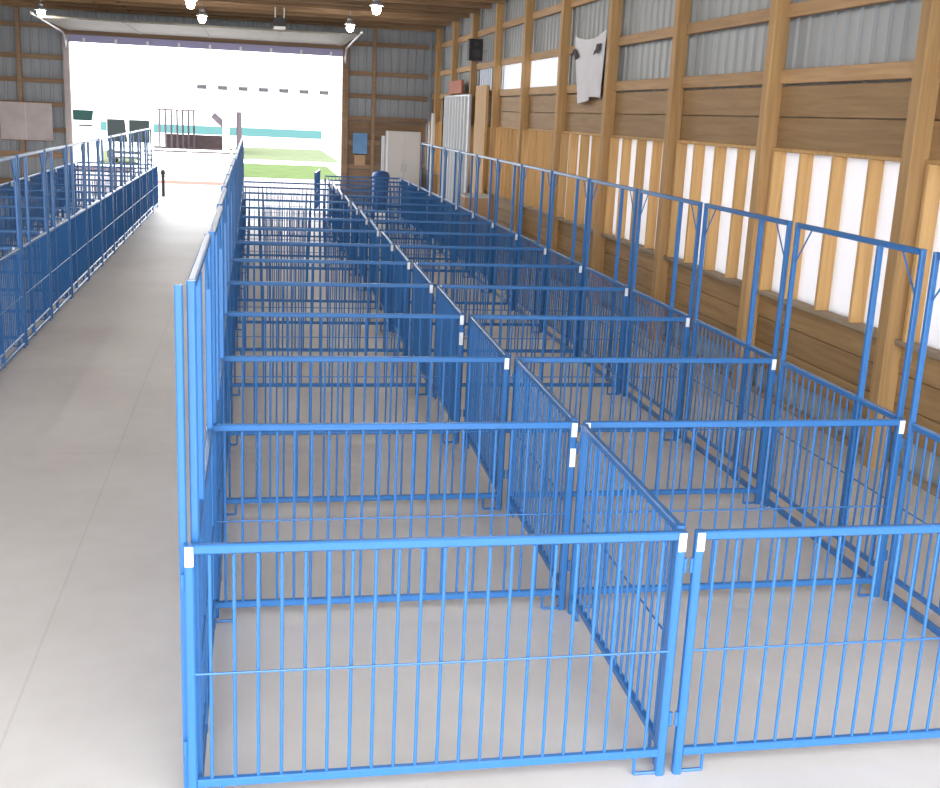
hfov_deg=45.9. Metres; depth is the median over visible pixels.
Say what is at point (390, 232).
panel
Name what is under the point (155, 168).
panel
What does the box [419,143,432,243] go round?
panel
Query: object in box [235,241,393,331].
panel
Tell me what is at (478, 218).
panel
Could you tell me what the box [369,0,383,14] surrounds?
lamp
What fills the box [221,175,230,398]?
panel
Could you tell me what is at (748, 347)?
panel
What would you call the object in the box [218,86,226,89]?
vent
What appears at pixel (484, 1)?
roof truss
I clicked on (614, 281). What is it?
panel
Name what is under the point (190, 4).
lamp
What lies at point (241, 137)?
panel
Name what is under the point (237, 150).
panel
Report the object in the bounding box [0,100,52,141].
poster
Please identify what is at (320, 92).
vent
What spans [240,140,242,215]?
panel
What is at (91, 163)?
panel
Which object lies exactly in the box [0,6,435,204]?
wall
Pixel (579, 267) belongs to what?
panel
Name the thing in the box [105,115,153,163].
booth
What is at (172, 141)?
pavilion
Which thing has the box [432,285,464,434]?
panel
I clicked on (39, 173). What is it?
panel
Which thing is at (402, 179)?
panel
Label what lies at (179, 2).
roof truss
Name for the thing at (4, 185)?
panel
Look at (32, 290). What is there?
panel
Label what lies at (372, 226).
panel
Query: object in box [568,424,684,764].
panel
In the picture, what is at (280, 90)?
vent
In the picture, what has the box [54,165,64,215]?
panel
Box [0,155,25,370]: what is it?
panel
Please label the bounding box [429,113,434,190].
pipe
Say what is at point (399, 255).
panel
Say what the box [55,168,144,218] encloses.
panel
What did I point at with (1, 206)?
panel
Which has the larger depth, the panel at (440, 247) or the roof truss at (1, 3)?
the roof truss at (1, 3)
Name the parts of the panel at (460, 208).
post, rail, rail, post, post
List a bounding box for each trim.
[60,27,349,51]
[62,34,74,162]
[340,50,348,194]
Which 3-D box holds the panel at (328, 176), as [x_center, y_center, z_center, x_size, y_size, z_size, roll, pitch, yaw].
[-2.591,-4.708,26.792,1.857,1.050,0.039,0,14,-11]
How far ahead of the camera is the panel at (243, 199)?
19.02 m
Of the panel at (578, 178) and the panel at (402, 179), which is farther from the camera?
the panel at (402, 179)
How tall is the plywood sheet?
3.200 m
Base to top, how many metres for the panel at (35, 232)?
1.050 m
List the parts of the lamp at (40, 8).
bulb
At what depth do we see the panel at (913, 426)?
5.99 m
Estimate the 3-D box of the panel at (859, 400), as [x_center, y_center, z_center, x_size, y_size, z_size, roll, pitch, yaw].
[2.251,0.006,6.869,0.034,1.975,1.464,0,14,-11]
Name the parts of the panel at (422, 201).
post, post, post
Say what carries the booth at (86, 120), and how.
on the lawn patch
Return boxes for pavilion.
[110,94,241,153]
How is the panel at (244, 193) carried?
on the floor
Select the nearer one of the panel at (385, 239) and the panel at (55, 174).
the panel at (385, 239)
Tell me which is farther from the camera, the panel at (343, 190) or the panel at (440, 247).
the panel at (343, 190)
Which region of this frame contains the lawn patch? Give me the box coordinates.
[74,149,156,163]
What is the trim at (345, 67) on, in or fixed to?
attached to the wall at (391, 81)
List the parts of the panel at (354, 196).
rail, post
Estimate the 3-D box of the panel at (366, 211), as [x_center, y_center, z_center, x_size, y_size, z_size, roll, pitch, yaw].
[-0.858,-2.412,17.904,1.857,1.050,0.039,0,14,-11]
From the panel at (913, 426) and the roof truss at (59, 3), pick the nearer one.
the panel at (913, 426)
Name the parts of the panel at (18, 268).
post, rail, rail, sill rail, rail, post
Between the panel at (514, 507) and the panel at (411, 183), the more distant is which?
the panel at (411, 183)
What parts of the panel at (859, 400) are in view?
post, sill rail, rail, rod, rail, post, rail, post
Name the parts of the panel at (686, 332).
post, rail, rail, rod, post, plate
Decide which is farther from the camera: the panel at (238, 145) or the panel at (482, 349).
the panel at (238, 145)
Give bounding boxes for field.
[74,139,340,176]
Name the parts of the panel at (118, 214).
post, post, sill rail, post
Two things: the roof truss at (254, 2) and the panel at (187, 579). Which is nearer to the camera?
the panel at (187, 579)
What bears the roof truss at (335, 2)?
attached to the ceiling
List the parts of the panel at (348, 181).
rail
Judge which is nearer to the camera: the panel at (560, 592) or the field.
the panel at (560, 592)
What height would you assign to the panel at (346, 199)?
1.050 m
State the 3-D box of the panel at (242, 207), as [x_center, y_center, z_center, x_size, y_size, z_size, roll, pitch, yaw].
[-2.714,-2.408,17.544,1.900,1.050,0.039,0,14,-11]
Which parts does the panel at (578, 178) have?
post, sill rail, rail, rail, rail, post, post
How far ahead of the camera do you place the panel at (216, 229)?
5.81 m
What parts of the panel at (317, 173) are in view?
post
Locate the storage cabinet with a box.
[385,131,420,207]
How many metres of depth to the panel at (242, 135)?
22.18 m
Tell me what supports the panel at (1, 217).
on the floor
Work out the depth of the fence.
76.45 m
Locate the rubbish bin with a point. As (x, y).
(376, 173)
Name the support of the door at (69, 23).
in the wall at (391, 81)
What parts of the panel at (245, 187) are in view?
rail, rail, post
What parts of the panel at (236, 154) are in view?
post, post, post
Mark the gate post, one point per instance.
(178, 288)
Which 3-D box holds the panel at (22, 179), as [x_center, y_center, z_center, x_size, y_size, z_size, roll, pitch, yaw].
[-8.450,-3.491,20.822,0.035,1.050,1.496,0,14,-11]
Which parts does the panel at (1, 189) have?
rail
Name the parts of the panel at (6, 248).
rail, post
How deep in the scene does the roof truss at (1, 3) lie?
28.48 m
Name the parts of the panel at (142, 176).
post, post, post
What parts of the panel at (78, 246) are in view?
post, post, rail, rail, sill rail, rail, post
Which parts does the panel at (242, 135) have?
post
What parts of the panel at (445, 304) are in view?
post, rail, rail, post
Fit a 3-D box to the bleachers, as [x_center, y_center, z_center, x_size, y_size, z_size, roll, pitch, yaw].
[-10.742,-8.780,42.169,3.600,0.820,4.590,0,14,-11]
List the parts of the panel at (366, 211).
rod, rail, rail, post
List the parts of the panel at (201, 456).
post, rail, post, rail, rod, sill rail, rail, post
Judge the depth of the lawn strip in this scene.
62.72 m
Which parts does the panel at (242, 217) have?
rail, rod, post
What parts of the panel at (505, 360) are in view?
rail, rod, rail, post, plate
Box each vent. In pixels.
[197,85,206,88]
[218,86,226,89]
[238,87,247,90]
[259,88,267,91]
[279,89,288,92]
[299,90,308,93]
[319,91,328,94]
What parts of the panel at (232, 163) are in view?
post, post, post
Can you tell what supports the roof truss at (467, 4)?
attached to the ceiling
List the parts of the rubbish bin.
lid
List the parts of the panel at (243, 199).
rail, rail, post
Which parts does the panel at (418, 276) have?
post, rail, rail, post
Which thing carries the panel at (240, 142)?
on the floor
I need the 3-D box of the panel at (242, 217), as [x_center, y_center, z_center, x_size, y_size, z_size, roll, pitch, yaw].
[-2.425,-2.025,16.062,1.900,1.050,0.039,0,14,-11]
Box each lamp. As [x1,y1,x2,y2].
[35,0,46,16]
[186,0,197,8]
[196,1,207,22]
[344,11,354,31]
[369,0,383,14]
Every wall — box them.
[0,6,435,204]
[427,0,939,498]
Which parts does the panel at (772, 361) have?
post, rail, rod, rail, post, plate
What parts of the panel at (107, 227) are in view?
post, post, rail, sill rail, post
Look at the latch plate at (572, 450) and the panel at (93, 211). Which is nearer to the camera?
the latch plate at (572, 450)
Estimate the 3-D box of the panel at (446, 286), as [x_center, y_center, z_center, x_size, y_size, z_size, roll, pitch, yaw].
[0.579,-0.499,10.496,1.857,1.050,0.039,0,14,-11]
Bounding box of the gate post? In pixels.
[174,284,187,787]
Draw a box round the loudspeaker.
[467,38,486,60]
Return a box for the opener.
[273,7,285,29]
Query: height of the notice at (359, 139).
0.560 m
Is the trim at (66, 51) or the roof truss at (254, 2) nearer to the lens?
the roof truss at (254, 2)
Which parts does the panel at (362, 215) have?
post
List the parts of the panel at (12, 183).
post, rail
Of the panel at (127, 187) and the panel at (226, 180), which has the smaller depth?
the panel at (226, 180)
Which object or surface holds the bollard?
on the yard at (172, 191)
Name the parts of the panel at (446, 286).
rail, rail, rod, post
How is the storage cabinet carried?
on the floor
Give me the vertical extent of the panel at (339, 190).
1.050 m
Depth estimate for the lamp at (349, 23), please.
24.48 m
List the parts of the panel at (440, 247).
rail, rail, post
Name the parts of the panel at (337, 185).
rail, post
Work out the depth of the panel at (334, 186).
22.97 m
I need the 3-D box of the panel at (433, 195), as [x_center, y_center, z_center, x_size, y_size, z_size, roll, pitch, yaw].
[-0.636,-3.821,21.682,0.034,1.975,1.464,0,14,-11]
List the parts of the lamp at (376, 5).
bulb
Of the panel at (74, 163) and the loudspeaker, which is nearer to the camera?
the loudspeaker
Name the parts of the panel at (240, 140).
post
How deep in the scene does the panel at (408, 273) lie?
11.60 m
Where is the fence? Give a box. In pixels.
[73,120,321,147]
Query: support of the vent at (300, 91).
attached to the building
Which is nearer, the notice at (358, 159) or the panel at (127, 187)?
the panel at (127, 187)
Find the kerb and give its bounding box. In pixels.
[158,180,222,184]
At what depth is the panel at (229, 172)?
11.08 m
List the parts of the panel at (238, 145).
post, post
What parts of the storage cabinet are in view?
door, door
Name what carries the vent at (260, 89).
attached to the building
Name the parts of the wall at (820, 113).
wall post, wall post, wall post, wall post, wall post, sill, wall post, sill, white panel, wall post, sill, white panel, wall post, sill, white panel, wall post, sill, white panel, wall post, sill, white panel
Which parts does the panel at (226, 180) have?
rail, post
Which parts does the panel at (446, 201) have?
post, post, post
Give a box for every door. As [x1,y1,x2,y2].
[30,11,362,63]
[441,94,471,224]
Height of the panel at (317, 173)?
1.050 m
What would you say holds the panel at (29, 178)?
on the floor
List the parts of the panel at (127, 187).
post, post, post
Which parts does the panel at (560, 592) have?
rail, rod, rail, post, plate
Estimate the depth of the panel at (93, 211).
16.63 m
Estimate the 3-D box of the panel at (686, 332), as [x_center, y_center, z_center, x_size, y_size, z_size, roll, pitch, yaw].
[0.869,-0.116,9.015,1.857,1.050,0.039,0,14,-11]
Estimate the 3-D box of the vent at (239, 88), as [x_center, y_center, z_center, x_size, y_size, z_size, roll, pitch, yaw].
[-15.800,-21.223,77.357,0.650,0.240,0.060,0,14,-11]
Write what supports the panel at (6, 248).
on the floor
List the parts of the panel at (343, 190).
rail, rail, post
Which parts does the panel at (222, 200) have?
rail, post, post, rod, rail, sill rail, rail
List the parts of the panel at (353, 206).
post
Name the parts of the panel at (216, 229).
post, rail, post, rod, rail, sill rail, post, rail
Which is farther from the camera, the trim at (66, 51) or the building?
the building
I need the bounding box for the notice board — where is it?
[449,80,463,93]
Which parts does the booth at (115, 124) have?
post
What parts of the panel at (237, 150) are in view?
post, post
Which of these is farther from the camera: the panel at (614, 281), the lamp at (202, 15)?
the lamp at (202, 15)
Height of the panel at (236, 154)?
1.975 m
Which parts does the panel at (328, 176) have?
post, rail, rail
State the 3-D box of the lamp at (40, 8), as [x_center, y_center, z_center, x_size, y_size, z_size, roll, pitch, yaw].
[-9.429,-8.511,24.411,0.260,0.450,0.260,0,14,-11]
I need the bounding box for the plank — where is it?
[381,136,385,170]
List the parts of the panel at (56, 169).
post, rail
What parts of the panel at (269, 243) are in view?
rail, rail, post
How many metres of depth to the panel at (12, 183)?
20.15 m
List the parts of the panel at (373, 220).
rail, rod, post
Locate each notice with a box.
[353,133,367,153]
[354,155,364,164]
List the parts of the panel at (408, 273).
rod, rail, rail, post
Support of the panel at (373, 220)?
on the floor
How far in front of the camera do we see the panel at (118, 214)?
19.60 m
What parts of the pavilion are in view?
post, post, post, post, post, post, post, post, post, post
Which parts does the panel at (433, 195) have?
post, post, post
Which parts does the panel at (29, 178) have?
post, rail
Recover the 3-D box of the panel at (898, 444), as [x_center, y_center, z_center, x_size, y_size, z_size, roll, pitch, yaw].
[1.464,0.649,6.056,1.857,1.050,0.039,0,14,-11]
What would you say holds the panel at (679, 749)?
on the floor
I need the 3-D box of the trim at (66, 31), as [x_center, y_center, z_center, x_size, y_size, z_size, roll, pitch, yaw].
[-6.960,-9.439,29.624,7.500,0.200,0.200,0,14,-11]
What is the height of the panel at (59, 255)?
1.975 m
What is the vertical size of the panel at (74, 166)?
1.050 m
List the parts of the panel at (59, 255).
post, post, rail, rail, rail, sill rail, post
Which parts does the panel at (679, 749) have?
post, plate, rail, rod, rail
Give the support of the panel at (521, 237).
on the floor
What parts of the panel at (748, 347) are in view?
post, sill rail, rail, rod, rail, rail, post, post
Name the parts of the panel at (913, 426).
sill rail, rod, rail, rail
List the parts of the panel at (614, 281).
post, rail, sill rail, rail, rail, post, post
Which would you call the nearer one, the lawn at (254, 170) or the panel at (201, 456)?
the panel at (201, 456)
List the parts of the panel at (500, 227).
post, sill rail, rail, rail, post, post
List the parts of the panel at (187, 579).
plate, post, rail, rod, rail, post, plate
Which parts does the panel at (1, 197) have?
rail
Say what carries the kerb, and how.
on the yard at (172, 191)
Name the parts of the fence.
board panel, board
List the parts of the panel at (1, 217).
rail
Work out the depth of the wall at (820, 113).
11.20 m
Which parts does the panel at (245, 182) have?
rail, rail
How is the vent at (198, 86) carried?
attached to the building
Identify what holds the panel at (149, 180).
on the floor
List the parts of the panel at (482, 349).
post, rail, rail, post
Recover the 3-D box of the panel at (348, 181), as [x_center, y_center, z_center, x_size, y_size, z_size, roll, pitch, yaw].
[-2.302,-4.326,25.311,1.857,1.050,0.039,0,14,-11]
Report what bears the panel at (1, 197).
on the floor
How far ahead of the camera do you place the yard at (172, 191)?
35.76 m
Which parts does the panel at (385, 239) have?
post, rail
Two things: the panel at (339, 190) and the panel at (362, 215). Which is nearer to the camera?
the panel at (362, 215)
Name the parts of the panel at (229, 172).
rail, post, post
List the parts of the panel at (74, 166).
rail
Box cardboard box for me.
[459,193,488,249]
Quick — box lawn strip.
[232,147,339,162]
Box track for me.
[79,165,135,172]
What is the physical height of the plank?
1.950 m
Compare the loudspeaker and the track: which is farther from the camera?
the track
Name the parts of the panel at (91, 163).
rail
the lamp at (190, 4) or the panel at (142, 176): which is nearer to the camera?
the lamp at (190, 4)
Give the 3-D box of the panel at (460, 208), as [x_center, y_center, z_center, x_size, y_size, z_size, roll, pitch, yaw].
[-0.059,-3.056,18.719,0.034,1.975,1.464,0,14,-11]
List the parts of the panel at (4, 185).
post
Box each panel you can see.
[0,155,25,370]
[0,182,11,239]
[0,188,110,253]
[0,196,98,265]
[0,205,84,280]
[0,216,67,297]
[0,230,47,319]
[0,246,20,346]
[9,177,25,239]
[11,182,121,242]
[16,149,51,345]
[28,172,42,223]
[28,177,129,233]
[41,168,55,216]
[43,145,71,318]
[47,173,137,225]
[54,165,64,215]
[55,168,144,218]
[66,141,88,297]
[68,162,75,188]
[68,165,150,211]
[76,162,156,206]
[84,138,102,279]
[98,136,113,265]
[111,134,123,252]
[121,132,132,242]
[130,130,140,233]
[138,129,146,223]
[145,128,152,218]
[152,165,158,212]
[180,529,687,787]
[186,234,215,776]
[206,421,578,622]
[208,205,224,617]
[216,187,227,475]
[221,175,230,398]
[224,356,510,515]
[226,166,233,370]
[228,312,464,444]
[229,159,235,332]
[230,281,433,395]
[233,153,238,307]
[233,258,410,355]
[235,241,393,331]
[236,149,239,305]
[237,145,240,278]
[238,227,379,307]
[239,142,241,240]
[239,215,368,290]
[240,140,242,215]
[241,137,242,177]
[241,206,358,275]
[242,135,243,205]
[242,198,350,259]
[243,186,337,241]
[243,192,342,251]
[244,181,331,228]
[314,169,320,207]
[324,175,400,219]
[328,179,409,227]
[332,184,337,241]
[335,184,419,235]
[338,189,343,246]
[340,189,430,243]
[344,195,350,252]
[346,195,442,253]
[350,202,358,274]
[354,202,457,262]
[359,210,368,289]
[362,210,473,277]
[368,219,379,298]
[372,219,493,290]
[379,231,393,324]
[382,230,517,309]
[393,245,410,355]
[395,244,546,332]
[401,178,409,227]
[409,182,419,229]
[410,262,433,381]
[416,262,581,356]
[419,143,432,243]
[429,145,445,252]
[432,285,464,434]
[438,284,628,394]
[442,148,459,259]
[456,151,477,269]
[463,314,689,442]
[464,315,509,506]
[472,155,497,291]
[492,159,522,309]
[506,356,776,508]
[509,358,577,602]
[515,164,552,331]
[544,171,590,356]
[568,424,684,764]
[575,418,905,609]
[580,179,638,392]
[623,189,702,438]
[671,523,939,774]
[682,203,792,500]
[763,222,926,584]
[883,252,939,636]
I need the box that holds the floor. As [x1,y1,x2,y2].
[0,194,939,787]
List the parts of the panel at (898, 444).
post, rail, rod, rail, post, plate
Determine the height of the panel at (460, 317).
1.050 m
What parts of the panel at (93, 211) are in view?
post, post, rail, rail, sill rail, post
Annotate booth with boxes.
[73,107,100,161]
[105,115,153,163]
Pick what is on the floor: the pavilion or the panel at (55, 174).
the panel at (55, 174)
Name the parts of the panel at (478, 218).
post, rail, rail, post, post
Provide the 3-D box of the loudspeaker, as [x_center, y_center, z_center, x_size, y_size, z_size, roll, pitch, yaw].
[0.155,-7.321,23.648,0.400,0.440,0.272,0,14,-11]
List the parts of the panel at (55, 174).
rail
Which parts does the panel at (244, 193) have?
rail, rail, post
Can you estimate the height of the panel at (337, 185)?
1.050 m
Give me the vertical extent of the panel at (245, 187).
1.050 m
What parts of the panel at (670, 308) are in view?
post, sill rail, rail, rail, rail, post, post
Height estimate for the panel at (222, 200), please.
1.975 m
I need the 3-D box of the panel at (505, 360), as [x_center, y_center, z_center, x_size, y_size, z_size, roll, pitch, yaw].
[-0.687,0.271,7.175,1.900,1.050,0.039,0,14,-11]
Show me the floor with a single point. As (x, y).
(91, 674)
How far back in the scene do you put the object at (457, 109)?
25.94 m
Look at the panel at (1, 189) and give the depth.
18.68 m
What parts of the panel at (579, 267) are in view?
rod, rail, rail, post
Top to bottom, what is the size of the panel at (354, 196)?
1.050 m
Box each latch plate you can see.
[459,332,462,344]
[569,448,575,466]
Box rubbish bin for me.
[372,171,389,209]
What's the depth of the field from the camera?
54.22 m
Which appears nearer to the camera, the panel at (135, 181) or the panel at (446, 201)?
the panel at (446, 201)
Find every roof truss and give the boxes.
[0,0,442,28]
[0,2,435,31]
[43,0,450,25]
[114,0,459,21]
[198,0,469,17]
[272,0,479,13]
[359,0,491,8]
[453,0,504,3]
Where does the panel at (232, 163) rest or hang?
on the floor
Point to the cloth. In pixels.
(589, 54)
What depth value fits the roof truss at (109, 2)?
26.39 m
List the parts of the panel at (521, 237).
post, rail, rail, post, post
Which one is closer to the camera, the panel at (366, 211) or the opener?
the panel at (366, 211)
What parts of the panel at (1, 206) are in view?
rail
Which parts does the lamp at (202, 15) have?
bulb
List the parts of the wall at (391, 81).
wall post, wall post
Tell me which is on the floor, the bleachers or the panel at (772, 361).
the panel at (772, 361)
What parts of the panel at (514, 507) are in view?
post, rail, rail, post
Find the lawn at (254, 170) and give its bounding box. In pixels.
[244,163,338,179]
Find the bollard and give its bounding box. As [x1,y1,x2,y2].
[160,169,165,195]
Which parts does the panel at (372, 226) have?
post, rail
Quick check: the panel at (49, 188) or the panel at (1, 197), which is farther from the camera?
the panel at (49, 188)
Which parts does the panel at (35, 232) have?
rail, post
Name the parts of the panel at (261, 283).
rail, rail, rod, post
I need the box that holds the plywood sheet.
[472,85,488,193]
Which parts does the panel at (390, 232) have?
rail, rail, rod, post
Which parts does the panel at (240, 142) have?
post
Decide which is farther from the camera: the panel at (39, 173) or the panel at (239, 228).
the panel at (39, 173)
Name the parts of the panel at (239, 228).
rail, rod, rail, post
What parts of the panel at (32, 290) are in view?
post, rail, post, rail, sill rail, rail, post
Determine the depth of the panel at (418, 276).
11.11 m
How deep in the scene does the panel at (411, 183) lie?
24.90 m
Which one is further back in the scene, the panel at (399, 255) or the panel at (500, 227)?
the panel at (500, 227)
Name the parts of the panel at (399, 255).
post, rail, rail, post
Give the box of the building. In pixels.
[70,42,341,147]
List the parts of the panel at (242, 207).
rail, rod, rail, post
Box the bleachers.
[134,148,235,176]
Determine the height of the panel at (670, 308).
1.975 m
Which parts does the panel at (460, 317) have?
rail, rod, rail, post, plate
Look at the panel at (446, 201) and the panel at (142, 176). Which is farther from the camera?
the panel at (142, 176)
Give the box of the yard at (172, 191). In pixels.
[76,171,339,203]
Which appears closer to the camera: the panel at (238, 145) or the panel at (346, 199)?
the panel at (238, 145)
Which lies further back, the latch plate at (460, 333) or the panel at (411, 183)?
the panel at (411, 183)
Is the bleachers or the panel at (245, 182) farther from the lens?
the bleachers
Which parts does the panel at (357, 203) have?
rail, rail, post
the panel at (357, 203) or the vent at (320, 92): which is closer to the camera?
the panel at (357, 203)
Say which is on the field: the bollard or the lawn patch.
the lawn patch
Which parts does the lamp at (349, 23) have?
bulb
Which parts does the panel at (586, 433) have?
post, rail, rod, rail, post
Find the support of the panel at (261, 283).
on the floor
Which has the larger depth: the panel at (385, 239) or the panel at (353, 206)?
the panel at (353, 206)
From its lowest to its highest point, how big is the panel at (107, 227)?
1.975 m
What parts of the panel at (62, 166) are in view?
post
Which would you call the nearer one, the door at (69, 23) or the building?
the door at (69, 23)
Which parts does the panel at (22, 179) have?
post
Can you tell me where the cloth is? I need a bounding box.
[572,30,606,103]
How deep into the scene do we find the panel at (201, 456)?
4.27 m
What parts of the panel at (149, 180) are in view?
post, post, post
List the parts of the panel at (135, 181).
post, post, post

